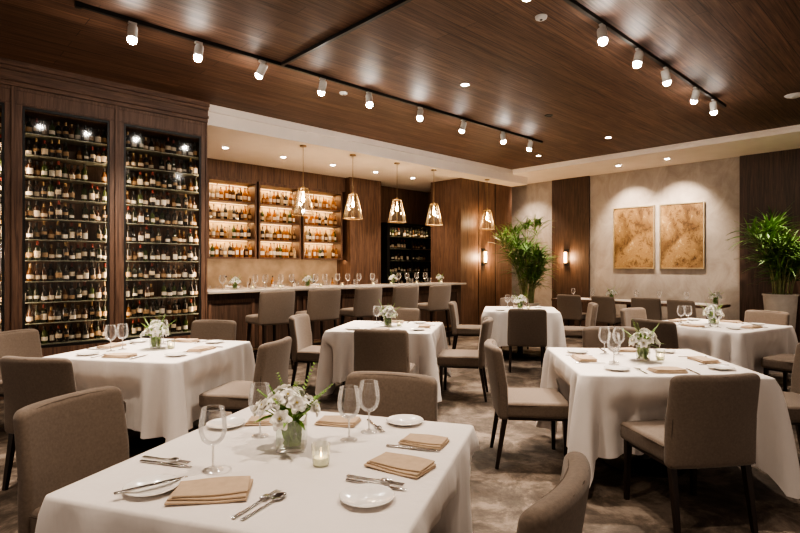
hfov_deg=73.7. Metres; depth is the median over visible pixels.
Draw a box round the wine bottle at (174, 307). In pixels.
[172,300,177,314]
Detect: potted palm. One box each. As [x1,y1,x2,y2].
[490,211,561,306]
[727,206,799,329]
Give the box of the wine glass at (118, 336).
[117,323,128,349]
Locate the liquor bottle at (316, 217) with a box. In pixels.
[315,212,317,224]
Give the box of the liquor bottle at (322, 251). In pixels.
[321,245,323,257]
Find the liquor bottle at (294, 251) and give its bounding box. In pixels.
[292,247,295,257]
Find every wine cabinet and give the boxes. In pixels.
[0,84,13,399]
[14,86,116,356]
[117,106,206,342]
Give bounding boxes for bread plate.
[76,351,98,355]
[122,474,180,496]
[129,339,148,342]
[164,352,186,356]
[205,340,223,343]
[206,417,245,428]
[339,483,394,507]
[345,327,359,329]
[386,414,423,425]
[410,328,424,330]
[567,349,587,353]
[604,365,629,370]
[653,349,675,352]
[707,364,734,369]
[726,327,742,329]
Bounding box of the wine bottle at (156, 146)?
[154,138,159,151]
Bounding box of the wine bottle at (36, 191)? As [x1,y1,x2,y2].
[33,181,39,196]
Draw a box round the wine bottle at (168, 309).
[166,301,171,314]
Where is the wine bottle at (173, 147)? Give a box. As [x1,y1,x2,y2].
[171,140,175,153]
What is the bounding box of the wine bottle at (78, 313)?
[76,305,80,319]
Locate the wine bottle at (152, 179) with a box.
[150,172,154,187]
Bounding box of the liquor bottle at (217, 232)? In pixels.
[215,225,218,237]
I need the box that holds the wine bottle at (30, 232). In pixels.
[26,222,33,238]
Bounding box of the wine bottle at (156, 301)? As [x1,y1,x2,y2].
[155,300,158,314]
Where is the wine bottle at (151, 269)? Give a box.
[149,263,154,278]
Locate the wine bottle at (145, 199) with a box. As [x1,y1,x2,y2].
[143,190,147,205]
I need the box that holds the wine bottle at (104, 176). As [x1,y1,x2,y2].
[101,168,106,182]
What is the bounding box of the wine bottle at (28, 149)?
[25,140,32,154]
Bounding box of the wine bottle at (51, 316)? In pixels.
[48,307,54,321]
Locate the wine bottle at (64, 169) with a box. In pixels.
[62,163,67,178]
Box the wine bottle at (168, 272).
[166,264,171,278]
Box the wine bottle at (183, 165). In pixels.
[181,160,185,172]
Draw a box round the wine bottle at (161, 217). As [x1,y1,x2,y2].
[159,209,164,224]
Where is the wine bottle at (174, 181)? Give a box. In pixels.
[172,173,176,189]
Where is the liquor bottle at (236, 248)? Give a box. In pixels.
[235,243,238,256]
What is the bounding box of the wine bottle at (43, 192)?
[40,182,46,197]
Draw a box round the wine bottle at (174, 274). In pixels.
[171,265,176,278]
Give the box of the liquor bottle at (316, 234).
[315,228,318,240]
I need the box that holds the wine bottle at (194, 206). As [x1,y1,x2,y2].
[192,197,196,208]
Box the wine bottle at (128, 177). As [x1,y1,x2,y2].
[126,169,130,184]
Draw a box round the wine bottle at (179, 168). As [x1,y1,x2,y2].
[176,160,181,172]
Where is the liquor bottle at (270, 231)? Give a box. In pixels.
[269,226,271,239]
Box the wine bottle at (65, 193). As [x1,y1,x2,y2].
[62,183,68,199]
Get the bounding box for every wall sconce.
[481,248,487,265]
[563,249,569,265]
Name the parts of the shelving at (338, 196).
panel, shelf, shelf, shelf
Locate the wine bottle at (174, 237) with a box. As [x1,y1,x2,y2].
[172,229,177,242]
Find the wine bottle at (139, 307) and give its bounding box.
[137,301,142,316]
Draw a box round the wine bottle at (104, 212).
[101,206,106,221]
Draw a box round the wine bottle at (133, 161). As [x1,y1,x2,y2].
[131,153,135,166]
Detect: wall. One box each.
[381,186,427,224]
[428,178,511,324]
[512,157,739,320]
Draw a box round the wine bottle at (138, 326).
[136,319,141,334]
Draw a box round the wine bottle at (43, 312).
[40,304,46,321]
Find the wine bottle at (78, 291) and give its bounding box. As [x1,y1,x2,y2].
[75,283,81,300]
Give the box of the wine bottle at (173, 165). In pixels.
[171,158,175,171]
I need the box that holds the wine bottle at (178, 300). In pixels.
[177,299,180,313]
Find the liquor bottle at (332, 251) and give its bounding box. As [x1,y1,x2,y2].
[331,246,334,257]
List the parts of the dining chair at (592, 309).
seat, backrest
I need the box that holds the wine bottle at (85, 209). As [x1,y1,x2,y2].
[82,203,87,220]
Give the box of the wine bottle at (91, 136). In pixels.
[89,127,93,141]
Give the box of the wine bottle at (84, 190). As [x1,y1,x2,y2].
[81,184,86,200]
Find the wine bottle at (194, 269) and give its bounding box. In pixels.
[192,264,195,278]
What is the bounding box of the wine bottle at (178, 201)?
[176,194,180,207]
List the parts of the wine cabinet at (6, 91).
handle, door frame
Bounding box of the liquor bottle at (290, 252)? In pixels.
[289,245,292,257]
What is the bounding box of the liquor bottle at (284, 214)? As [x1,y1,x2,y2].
[282,209,285,222]
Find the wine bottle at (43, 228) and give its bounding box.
[41,221,46,239]
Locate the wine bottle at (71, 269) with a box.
[69,263,74,280]
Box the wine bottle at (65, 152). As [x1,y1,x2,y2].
[62,142,68,158]
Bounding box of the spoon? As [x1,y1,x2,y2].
[240,492,286,519]
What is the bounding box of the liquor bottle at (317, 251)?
[316,244,318,257]
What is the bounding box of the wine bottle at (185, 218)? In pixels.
[183,210,187,225]
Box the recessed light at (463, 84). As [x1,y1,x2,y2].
[460,83,469,86]
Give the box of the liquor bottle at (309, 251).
[307,245,310,257]
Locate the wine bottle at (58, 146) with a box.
[56,140,61,157]
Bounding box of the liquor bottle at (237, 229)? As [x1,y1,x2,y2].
[236,224,239,237]
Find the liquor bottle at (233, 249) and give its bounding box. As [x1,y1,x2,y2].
[232,243,234,256]
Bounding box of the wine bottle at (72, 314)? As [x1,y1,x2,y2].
[69,303,75,320]
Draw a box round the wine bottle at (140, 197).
[137,190,142,204]
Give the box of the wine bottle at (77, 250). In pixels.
[75,245,80,260]
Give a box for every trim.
[0,57,209,122]
[207,158,344,191]
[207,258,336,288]
[478,181,478,323]
[495,184,495,305]
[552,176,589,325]
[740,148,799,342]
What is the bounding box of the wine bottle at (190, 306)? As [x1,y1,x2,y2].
[188,299,192,313]
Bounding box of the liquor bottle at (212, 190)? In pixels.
[211,185,214,198]
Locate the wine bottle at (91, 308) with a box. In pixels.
[89,302,93,319]
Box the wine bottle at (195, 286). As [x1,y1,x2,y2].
[193,280,197,295]
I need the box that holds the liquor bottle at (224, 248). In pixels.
[223,243,226,256]
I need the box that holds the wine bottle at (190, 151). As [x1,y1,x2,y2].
[188,143,192,155]
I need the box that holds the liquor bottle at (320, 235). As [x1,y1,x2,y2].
[319,230,321,241]
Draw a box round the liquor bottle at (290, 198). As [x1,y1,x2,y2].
[289,192,291,205]
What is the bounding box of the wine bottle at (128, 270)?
[126,263,131,279]
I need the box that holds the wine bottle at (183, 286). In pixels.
[182,281,185,295]
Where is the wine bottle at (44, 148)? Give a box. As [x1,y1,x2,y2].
[41,140,47,155]
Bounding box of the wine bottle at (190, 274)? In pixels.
[188,266,193,278]
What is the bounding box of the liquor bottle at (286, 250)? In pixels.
[285,245,287,257]
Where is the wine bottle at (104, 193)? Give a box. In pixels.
[102,186,106,201]
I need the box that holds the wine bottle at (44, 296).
[41,286,47,301]
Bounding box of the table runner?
[581,298,724,305]
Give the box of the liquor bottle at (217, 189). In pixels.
[215,184,218,198]
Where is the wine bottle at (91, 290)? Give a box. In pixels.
[89,284,94,299]
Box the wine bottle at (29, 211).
[26,201,32,217]
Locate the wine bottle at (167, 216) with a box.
[165,209,170,224]
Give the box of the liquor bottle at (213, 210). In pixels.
[212,204,215,217]
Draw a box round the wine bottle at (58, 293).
[55,284,61,300]
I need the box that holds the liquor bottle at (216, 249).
[214,242,218,256]
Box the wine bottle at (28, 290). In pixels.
[26,284,31,301]
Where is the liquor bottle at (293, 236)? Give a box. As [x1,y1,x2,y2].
[292,229,295,240]
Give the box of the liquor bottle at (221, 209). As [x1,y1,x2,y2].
[220,204,223,218]
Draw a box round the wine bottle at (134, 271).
[132,264,136,279]
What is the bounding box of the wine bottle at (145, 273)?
[143,265,148,278]
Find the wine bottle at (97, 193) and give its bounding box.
[95,186,99,201]
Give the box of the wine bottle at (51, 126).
[49,120,54,136]
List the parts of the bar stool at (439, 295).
seat, backrest, leg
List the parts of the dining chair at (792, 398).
seat, backrest, leg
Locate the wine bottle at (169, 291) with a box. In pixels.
[167,283,171,296]
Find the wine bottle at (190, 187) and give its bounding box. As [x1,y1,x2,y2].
[188,180,192,190]
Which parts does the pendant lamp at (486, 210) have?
shade frame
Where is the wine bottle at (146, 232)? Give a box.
[144,225,149,242]
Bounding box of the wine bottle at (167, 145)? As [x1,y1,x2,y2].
[165,137,170,152]
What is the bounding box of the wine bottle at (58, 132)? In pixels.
[55,122,61,136]
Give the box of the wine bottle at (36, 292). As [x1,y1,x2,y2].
[33,283,39,301]
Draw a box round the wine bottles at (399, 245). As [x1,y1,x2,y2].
[390,227,427,282]
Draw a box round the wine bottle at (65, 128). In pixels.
[63,122,68,138]
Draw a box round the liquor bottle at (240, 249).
[239,244,242,256]
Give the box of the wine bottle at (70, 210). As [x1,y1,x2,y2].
[68,204,73,219]
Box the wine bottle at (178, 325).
[176,317,180,331]
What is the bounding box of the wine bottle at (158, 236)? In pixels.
[156,228,160,242]
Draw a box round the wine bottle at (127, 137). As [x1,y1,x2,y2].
[126,132,129,146]
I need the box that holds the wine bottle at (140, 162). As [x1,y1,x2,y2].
[138,154,143,167]
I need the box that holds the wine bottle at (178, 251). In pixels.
[177,246,181,260]
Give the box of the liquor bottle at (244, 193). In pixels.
[243,187,246,201]
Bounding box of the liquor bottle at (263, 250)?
[261,245,264,256]
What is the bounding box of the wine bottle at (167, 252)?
[166,247,169,260]
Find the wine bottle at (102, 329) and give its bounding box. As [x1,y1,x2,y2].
[100,321,104,337]
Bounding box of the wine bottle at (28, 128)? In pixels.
[25,117,32,132]
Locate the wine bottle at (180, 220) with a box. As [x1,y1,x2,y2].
[178,212,182,225]
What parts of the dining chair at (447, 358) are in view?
leg, leg, seat, seat frame, leg, leg, backrest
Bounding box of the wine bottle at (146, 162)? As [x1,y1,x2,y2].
[143,154,148,168]
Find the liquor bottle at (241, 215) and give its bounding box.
[239,208,243,219]
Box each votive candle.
[167,339,174,348]
[311,441,329,466]
[655,349,664,359]
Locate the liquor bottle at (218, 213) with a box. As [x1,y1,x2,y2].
[216,207,220,218]
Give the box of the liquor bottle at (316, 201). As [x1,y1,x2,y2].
[315,196,317,207]
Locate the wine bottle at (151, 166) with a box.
[149,157,153,168]
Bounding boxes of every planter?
[528,302,538,306]
[762,293,799,329]
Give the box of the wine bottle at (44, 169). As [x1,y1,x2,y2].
[41,161,47,176]
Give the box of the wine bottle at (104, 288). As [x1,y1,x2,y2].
[102,282,106,299]
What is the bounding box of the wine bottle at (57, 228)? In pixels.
[55,221,60,239]
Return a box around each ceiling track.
[74,1,542,142]
[281,0,411,65]
[563,0,725,107]
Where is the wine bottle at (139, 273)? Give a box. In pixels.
[137,265,142,279]
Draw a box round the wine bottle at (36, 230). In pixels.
[34,223,39,238]
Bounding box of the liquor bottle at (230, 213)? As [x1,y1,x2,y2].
[228,206,232,218]
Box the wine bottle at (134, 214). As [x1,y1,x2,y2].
[132,206,136,222]
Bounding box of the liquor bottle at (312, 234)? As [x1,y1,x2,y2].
[311,228,314,240]
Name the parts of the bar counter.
moulding, foot rail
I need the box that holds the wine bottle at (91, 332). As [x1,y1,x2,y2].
[88,324,93,338]
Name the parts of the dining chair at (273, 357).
leg, seat frame, seat, backrest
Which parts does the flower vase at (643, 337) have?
flower, vase glass, flower, flower, flower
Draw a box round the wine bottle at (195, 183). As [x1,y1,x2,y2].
[193,176,197,191]
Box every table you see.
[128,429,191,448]
[503,346,537,357]
[551,298,730,325]
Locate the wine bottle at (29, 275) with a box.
[26,264,33,280]
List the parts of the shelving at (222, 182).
panel, shelf, shelf, shelf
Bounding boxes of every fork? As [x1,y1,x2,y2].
[142,455,191,463]
[231,489,281,518]
[346,474,404,485]
[367,419,384,431]
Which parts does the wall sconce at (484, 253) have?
wall plate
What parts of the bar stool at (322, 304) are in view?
seat, leg, leg, backrest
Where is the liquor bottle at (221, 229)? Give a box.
[220,224,223,237]
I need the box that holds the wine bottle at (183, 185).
[181,178,185,190]
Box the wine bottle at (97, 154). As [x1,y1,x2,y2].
[95,148,100,162]
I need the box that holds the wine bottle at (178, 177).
[177,176,180,189]
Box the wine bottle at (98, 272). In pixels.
[96,263,100,279]
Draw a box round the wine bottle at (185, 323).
[183,315,187,331]
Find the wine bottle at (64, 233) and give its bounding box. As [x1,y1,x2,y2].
[61,223,67,239]
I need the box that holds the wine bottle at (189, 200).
[188,196,191,208]
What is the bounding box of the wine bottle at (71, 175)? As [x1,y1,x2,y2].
[68,165,74,179]
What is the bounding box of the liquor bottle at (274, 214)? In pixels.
[273,210,275,221]
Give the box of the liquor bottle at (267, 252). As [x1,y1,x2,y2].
[265,246,268,256]
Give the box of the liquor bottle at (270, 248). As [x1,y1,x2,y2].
[269,243,271,256]
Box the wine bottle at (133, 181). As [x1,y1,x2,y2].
[131,173,136,185]
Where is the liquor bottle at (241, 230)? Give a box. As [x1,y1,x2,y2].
[240,225,243,238]
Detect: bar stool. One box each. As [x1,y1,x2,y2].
[245,290,294,368]
[295,289,340,365]
[340,287,382,324]
[381,286,418,320]
[418,285,450,344]
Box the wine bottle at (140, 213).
[138,207,143,223]
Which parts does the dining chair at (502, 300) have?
backrest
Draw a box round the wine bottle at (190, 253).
[187,246,192,260]
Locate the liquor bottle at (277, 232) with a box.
[275,228,279,239]
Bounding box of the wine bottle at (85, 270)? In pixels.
[83,264,88,280]
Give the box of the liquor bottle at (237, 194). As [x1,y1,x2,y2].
[236,190,239,200]
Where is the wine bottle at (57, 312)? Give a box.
[55,305,60,321]
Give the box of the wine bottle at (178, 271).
[176,266,180,278]
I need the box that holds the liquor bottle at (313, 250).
[312,246,315,257]
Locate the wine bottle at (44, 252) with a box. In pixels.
[41,243,47,259]
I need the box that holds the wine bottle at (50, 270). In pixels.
[47,264,53,280]
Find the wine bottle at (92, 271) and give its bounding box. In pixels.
[89,262,95,279]
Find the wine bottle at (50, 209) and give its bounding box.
[48,202,53,218]
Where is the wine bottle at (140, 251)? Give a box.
[138,244,142,260]
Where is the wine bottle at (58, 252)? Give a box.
[55,243,61,260]
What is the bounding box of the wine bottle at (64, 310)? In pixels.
[62,303,67,320]
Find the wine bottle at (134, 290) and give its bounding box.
[132,283,137,297]
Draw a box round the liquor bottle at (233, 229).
[232,224,235,237]
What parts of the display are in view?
door frame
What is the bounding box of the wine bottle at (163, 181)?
[161,174,166,188]
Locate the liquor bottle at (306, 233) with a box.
[305,227,308,240]
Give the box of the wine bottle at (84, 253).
[81,243,87,260]
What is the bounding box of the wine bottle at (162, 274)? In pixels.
[160,266,165,278]
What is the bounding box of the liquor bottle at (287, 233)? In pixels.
[286,227,288,239]
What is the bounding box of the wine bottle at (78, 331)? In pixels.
[75,323,80,339]
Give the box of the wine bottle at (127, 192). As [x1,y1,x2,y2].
[126,191,129,203]
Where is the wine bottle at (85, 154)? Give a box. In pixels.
[82,145,88,160]
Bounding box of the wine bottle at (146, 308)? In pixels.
[144,300,148,315]
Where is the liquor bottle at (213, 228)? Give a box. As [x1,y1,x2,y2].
[211,223,214,236]
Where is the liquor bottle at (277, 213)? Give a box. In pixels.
[276,208,278,221]
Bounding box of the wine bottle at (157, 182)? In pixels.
[155,173,160,187]
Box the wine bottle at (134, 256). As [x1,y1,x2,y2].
[132,248,136,260]
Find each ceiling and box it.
[0,0,799,168]
[207,104,526,191]
[512,124,799,183]
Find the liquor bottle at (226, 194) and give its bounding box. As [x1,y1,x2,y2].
[224,186,228,199]
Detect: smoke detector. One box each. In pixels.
[339,91,347,95]
[535,14,546,20]
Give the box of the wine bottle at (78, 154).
[76,147,81,160]
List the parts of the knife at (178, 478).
handle, blade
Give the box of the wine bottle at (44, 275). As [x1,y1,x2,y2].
[41,264,47,280]
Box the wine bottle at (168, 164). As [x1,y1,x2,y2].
[166,157,170,170]
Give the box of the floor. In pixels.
[0,336,799,532]
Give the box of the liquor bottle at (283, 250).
[282,245,284,257]
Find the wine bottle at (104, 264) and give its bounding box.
[102,263,106,279]
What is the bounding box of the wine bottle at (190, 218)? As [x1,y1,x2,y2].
[188,211,192,225]
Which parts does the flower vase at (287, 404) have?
flower, flower, flower, flower, flower, flower, flower, vase glass, flower, flower, flower, flower, flower, flower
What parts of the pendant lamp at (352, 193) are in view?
shade frame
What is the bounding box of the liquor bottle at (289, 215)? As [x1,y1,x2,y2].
[288,210,291,222]
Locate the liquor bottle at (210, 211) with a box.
[209,205,211,217]
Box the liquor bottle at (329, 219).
[328,214,331,225]
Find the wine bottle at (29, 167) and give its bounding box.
[26,159,33,175]
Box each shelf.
[25,132,106,148]
[25,154,106,167]
[25,175,106,186]
[25,196,106,205]
[25,218,106,223]
[25,239,106,242]
[25,260,105,261]
[25,280,106,281]
[25,299,106,303]
[25,318,106,324]
[40,338,105,344]
[126,147,198,161]
[126,166,198,177]
[126,185,198,194]
[126,204,198,211]
[126,223,198,228]
[126,242,198,244]
[126,261,198,261]
[126,278,196,280]
[126,295,198,299]
[126,313,198,318]
[126,329,190,337]
[390,236,430,238]
[390,248,426,249]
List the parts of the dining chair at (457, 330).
backrest, leg, seat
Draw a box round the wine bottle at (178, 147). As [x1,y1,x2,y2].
[176,140,181,154]
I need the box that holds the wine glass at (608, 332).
[607,332,619,362]
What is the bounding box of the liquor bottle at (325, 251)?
[324,245,326,257]
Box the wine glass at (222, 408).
[198,405,226,473]
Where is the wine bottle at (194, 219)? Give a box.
[193,214,196,226]
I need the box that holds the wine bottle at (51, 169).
[48,161,54,177]
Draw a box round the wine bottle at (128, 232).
[126,226,131,241]
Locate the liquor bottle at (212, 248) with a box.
[210,243,213,256]
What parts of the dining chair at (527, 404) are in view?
leg, backrest, leg, seat frame, seat, leg, leg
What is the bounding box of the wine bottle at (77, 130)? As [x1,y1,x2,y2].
[75,124,80,139]
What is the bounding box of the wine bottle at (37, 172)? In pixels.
[34,161,40,176]
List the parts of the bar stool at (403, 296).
backrest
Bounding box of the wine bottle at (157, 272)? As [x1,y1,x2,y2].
[155,264,159,278]
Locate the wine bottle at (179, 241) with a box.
[177,230,181,243]
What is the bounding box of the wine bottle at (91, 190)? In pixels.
[89,184,94,201]
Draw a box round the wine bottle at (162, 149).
[159,141,164,151]
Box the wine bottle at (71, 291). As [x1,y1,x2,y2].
[68,282,74,300]
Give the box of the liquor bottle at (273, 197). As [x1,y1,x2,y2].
[272,192,275,203]
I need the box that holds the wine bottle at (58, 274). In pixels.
[55,262,61,280]
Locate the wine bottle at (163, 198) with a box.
[161,191,165,206]
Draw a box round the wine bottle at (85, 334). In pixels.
[82,324,88,339]
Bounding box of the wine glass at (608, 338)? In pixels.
[607,334,620,364]
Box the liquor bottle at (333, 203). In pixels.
[332,197,334,209]
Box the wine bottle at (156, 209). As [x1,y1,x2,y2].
[154,208,158,224]
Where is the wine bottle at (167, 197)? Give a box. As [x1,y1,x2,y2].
[166,192,169,206]
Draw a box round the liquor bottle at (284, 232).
[282,227,285,239]
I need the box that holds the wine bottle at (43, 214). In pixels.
[40,204,46,218]
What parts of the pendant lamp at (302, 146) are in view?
shade frame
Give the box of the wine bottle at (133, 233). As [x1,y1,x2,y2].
[132,228,135,241]
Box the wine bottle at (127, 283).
[126,282,129,297]
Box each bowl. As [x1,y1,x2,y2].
[104,325,116,340]
[117,323,128,338]
[198,405,226,444]
[248,382,270,414]
[271,492,286,499]
[337,385,360,418]
[359,379,379,411]
[598,326,610,342]
[607,332,619,349]
[607,334,620,351]
[612,327,624,343]
[677,306,684,315]
[713,308,722,319]
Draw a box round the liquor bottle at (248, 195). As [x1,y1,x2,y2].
[247,190,250,201]
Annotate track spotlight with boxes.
[127,21,137,44]
[193,41,203,61]
[255,59,267,78]
[318,77,326,95]
[365,91,372,107]
[417,107,422,120]
[459,119,466,132]
[500,131,505,143]
[527,139,532,150]
[597,23,607,45]
[633,48,643,67]
[661,67,670,85]
[690,87,699,103]
[709,99,716,114]
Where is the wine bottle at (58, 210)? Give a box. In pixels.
[55,200,61,219]
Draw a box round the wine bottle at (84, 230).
[82,224,87,240]
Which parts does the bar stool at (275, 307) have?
leg, seat, leg, leg, backrest, leg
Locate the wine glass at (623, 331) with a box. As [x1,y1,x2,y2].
[612,327,624,354]
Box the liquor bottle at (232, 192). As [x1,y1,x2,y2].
[231,186,234,200]
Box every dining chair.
[0,329,42,396]
[0,356,125,490]
[13,386,128,532]
[190,320,236,414]
[199,336,291,425]
[289,313,344,394]
[343,371,437,421]
[354,329,415,373]
[383,308,419,321]
[437,317,492,401]
[448,301,480,348]
[484,339,568,468]
[500,297,528,348]
[507,309,546,372]
[516,451,590,532]
[557,294,585,325]
[564,302,597,337]
[582,326,638,348]
[591,296,620,325]
[620,307,646,326]
[620,373,759,532]
[631,297,667,320]
[631,318,678,348]
[667,299,696,319]
[744,310,789,380]
[761,354,794,391]
[782,343,799,447]
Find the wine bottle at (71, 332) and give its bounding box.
[69,324,74,340]
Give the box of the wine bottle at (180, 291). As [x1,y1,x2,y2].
[177,283,182,296]
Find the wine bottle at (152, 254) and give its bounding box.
[149,246,154,260]
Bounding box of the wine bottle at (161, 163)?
[159,156,163,169]
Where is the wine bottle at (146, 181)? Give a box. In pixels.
[143,173,148,186]
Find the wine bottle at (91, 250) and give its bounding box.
[89,243,94,260]
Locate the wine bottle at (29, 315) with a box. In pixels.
[26,305,32,323]
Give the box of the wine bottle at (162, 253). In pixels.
[160,246,165,260]
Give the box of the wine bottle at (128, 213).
[126,206,130,222]
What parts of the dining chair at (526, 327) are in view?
leg, backrest, leg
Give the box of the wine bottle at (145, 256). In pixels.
[143,246,147,260]
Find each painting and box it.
[613,205,654,268]
[660,201,704,268]
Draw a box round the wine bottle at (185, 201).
[183,194,187,208]
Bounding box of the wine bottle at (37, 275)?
[34,264,40,280]
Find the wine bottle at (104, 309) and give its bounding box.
[102,301,106,318]
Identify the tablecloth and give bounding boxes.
[35,405,479,532]
[42,338,254,442]
[315,321,450,401]
[478,306,566,349]
[536,347,799,498]
[662,318,797,377]
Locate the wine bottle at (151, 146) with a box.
[148,138,153,150]
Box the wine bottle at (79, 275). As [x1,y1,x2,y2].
[76,265,82,280]
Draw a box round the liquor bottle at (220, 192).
[219,187,222,199]
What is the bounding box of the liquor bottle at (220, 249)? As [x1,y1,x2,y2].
[219,244,222,256]
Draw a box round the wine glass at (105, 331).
[104,325,116,351]
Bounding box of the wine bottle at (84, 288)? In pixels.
[81,281,86,299]
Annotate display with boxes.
[381,222,430,283]
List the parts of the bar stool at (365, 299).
seat, backrest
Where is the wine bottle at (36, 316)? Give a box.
[33,305,40,322]
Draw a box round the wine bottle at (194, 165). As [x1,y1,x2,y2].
[193,160,196,173]
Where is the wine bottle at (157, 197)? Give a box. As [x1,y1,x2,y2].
[155,192,159,205]
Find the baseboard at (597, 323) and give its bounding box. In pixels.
[596,322,621,325]
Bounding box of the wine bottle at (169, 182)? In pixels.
[167,174,171,188]
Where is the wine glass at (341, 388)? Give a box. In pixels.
[337,385,360,442]
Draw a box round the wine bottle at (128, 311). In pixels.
[126,304,131,317]
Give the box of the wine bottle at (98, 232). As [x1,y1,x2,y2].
[96,224,101,240]
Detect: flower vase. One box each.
[140,314,173,348]
[228,274,241,288]
[252,363,332,452]
[302,275,312,286]
[376,299,397,326]
[388,271,397,283]
[436,272,443,282]
[512,293,528,308]
[606,287,617,297]
[621,319,662,360]
[701,302,723,324]
[708,288,723,304]
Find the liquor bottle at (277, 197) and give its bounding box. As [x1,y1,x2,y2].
[276,191,279,204]
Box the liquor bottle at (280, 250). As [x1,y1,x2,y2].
[279,243,281,257]
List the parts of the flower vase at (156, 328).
flower, vase glass, flower, flower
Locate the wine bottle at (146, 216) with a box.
[144,209,148,223]
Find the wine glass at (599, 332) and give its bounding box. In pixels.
[598,326,610,354]
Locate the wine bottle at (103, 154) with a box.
[101,147,106,163]
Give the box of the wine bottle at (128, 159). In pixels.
[126,151,130,165]
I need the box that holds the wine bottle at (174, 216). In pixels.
[172,209,177,225]
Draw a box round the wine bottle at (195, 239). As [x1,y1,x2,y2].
[193,231,197,243]
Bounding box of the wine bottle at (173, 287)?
[171,282,175,296]
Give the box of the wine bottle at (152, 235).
[150,227,154,242]
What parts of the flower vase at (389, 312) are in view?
flower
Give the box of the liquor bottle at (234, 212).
[232,206,235,219]
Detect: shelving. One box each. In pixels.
[207,175,256,258]
[257,182,300,258]
[301,187,342,259]
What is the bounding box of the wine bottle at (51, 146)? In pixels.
[49,140,54,156]
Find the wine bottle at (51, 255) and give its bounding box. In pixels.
[48,244,54,259]
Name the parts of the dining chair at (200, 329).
backrest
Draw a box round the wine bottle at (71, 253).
[69,246,74,260]
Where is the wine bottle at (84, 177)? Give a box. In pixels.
[81,164,87,180]
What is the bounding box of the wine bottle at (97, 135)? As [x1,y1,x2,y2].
[95,128,100,142]
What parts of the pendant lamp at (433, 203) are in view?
shade frame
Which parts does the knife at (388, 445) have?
handle, blade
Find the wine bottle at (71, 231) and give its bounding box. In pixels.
[68,222,74,239]
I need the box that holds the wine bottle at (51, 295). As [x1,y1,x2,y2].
[48,284,54,301]
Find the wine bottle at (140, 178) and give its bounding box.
[137,171,142,186]
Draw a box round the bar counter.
[207,282,465,363]
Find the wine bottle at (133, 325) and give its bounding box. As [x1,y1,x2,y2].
[130,320,135,335]
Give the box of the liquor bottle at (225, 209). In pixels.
[224,204,226,218]
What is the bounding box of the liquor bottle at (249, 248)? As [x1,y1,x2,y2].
[247,243,251,256]
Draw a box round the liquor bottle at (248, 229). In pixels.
[247,224,250,238]
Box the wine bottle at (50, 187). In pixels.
[48,180,53,197]
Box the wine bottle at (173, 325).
[171,316,175,331]
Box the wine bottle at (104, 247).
[102,246,105,260]
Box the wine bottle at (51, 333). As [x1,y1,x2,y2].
[48,325,54,342]
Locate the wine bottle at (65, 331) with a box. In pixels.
[63,324,68,341]
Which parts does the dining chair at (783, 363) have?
leg, seat, seat frame, leg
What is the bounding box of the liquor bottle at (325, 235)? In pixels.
[324,230,327,241]
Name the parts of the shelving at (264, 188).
panel, shelf, shelf, shelf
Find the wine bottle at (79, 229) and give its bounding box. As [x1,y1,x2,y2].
[76,223,81,240]
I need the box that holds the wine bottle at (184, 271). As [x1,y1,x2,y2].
[182,265,186,278]
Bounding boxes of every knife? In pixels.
[113,476,187,494]
[139,459,191,466]
[345,478,406,490]
[386,444,439,451]
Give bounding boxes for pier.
[337,177,380,284]
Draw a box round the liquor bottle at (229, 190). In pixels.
[228,185,230,199]
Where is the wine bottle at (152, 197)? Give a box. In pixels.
[150,190,155,205]
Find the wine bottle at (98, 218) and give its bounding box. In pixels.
[95,207,100,221]
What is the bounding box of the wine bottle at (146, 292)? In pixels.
[144,283,149,297]
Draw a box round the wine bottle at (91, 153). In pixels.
[89,146,94,161]
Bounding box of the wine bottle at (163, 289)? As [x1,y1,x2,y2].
[161,282,166,296]
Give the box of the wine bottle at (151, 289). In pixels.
[149,284,153,297]
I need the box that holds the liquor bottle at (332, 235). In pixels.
[331,228,334,241]
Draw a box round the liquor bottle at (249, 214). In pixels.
[248,208,251,219]
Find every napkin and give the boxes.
[96,343,125,348]
[102,352,137,357]
[164,476,252,504]
[171,338,199,342]
[187,346,215,351]
[245,414,272,425]
[314,415,360,426]
[364,452,435,478]
[387,320,404,322]
[398,433,449,449]
[418,324,430,327]
[570,354,597,361]
[618,347,635,351]
[646,366,688,373]
[668,319,686,321]
[680,324,704,326]
[687,356,720,363]
[719,320,742,322]
[741,325,762,328]
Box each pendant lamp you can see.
[292,145,313,215]
[343,154,362,219]
[388,162,405,222]
[425,169,442,225]
[479,179,494,229]
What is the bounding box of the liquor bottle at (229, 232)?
[227,226,231,237]
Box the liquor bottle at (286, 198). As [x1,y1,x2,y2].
[285,192,287,204]
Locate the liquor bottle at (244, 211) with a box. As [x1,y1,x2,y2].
[243,205,246,219]
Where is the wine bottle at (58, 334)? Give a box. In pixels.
[55,325,61,341]
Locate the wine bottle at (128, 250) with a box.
[126,244,131,260]
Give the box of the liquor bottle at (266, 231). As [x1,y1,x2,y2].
[265,226,268,239]
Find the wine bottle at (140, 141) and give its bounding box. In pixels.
[138,134,143,148]
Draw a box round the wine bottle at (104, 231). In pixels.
[102,223,106,240]
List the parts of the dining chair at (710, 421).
leg, seat, seat frame, leg, leg, backrest, leg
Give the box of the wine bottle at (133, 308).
[131,300,135,316]
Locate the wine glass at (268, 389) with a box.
[248,382,270,438]
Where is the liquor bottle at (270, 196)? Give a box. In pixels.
[268,191,271,203]
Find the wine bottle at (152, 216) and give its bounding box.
[149,209,154,223]
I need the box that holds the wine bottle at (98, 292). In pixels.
[95,283,101,299]
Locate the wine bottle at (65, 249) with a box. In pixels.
[63,242,68,260]
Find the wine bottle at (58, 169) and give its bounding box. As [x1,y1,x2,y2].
[55,161,61,178]
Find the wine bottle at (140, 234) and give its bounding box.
[138,227,143,241]
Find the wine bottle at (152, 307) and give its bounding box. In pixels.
[150,301,155,315]
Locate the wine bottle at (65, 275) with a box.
[62,265,68,280]
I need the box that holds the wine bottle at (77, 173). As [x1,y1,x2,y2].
[75,165,80,179]
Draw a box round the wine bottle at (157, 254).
[155,245,159,260]

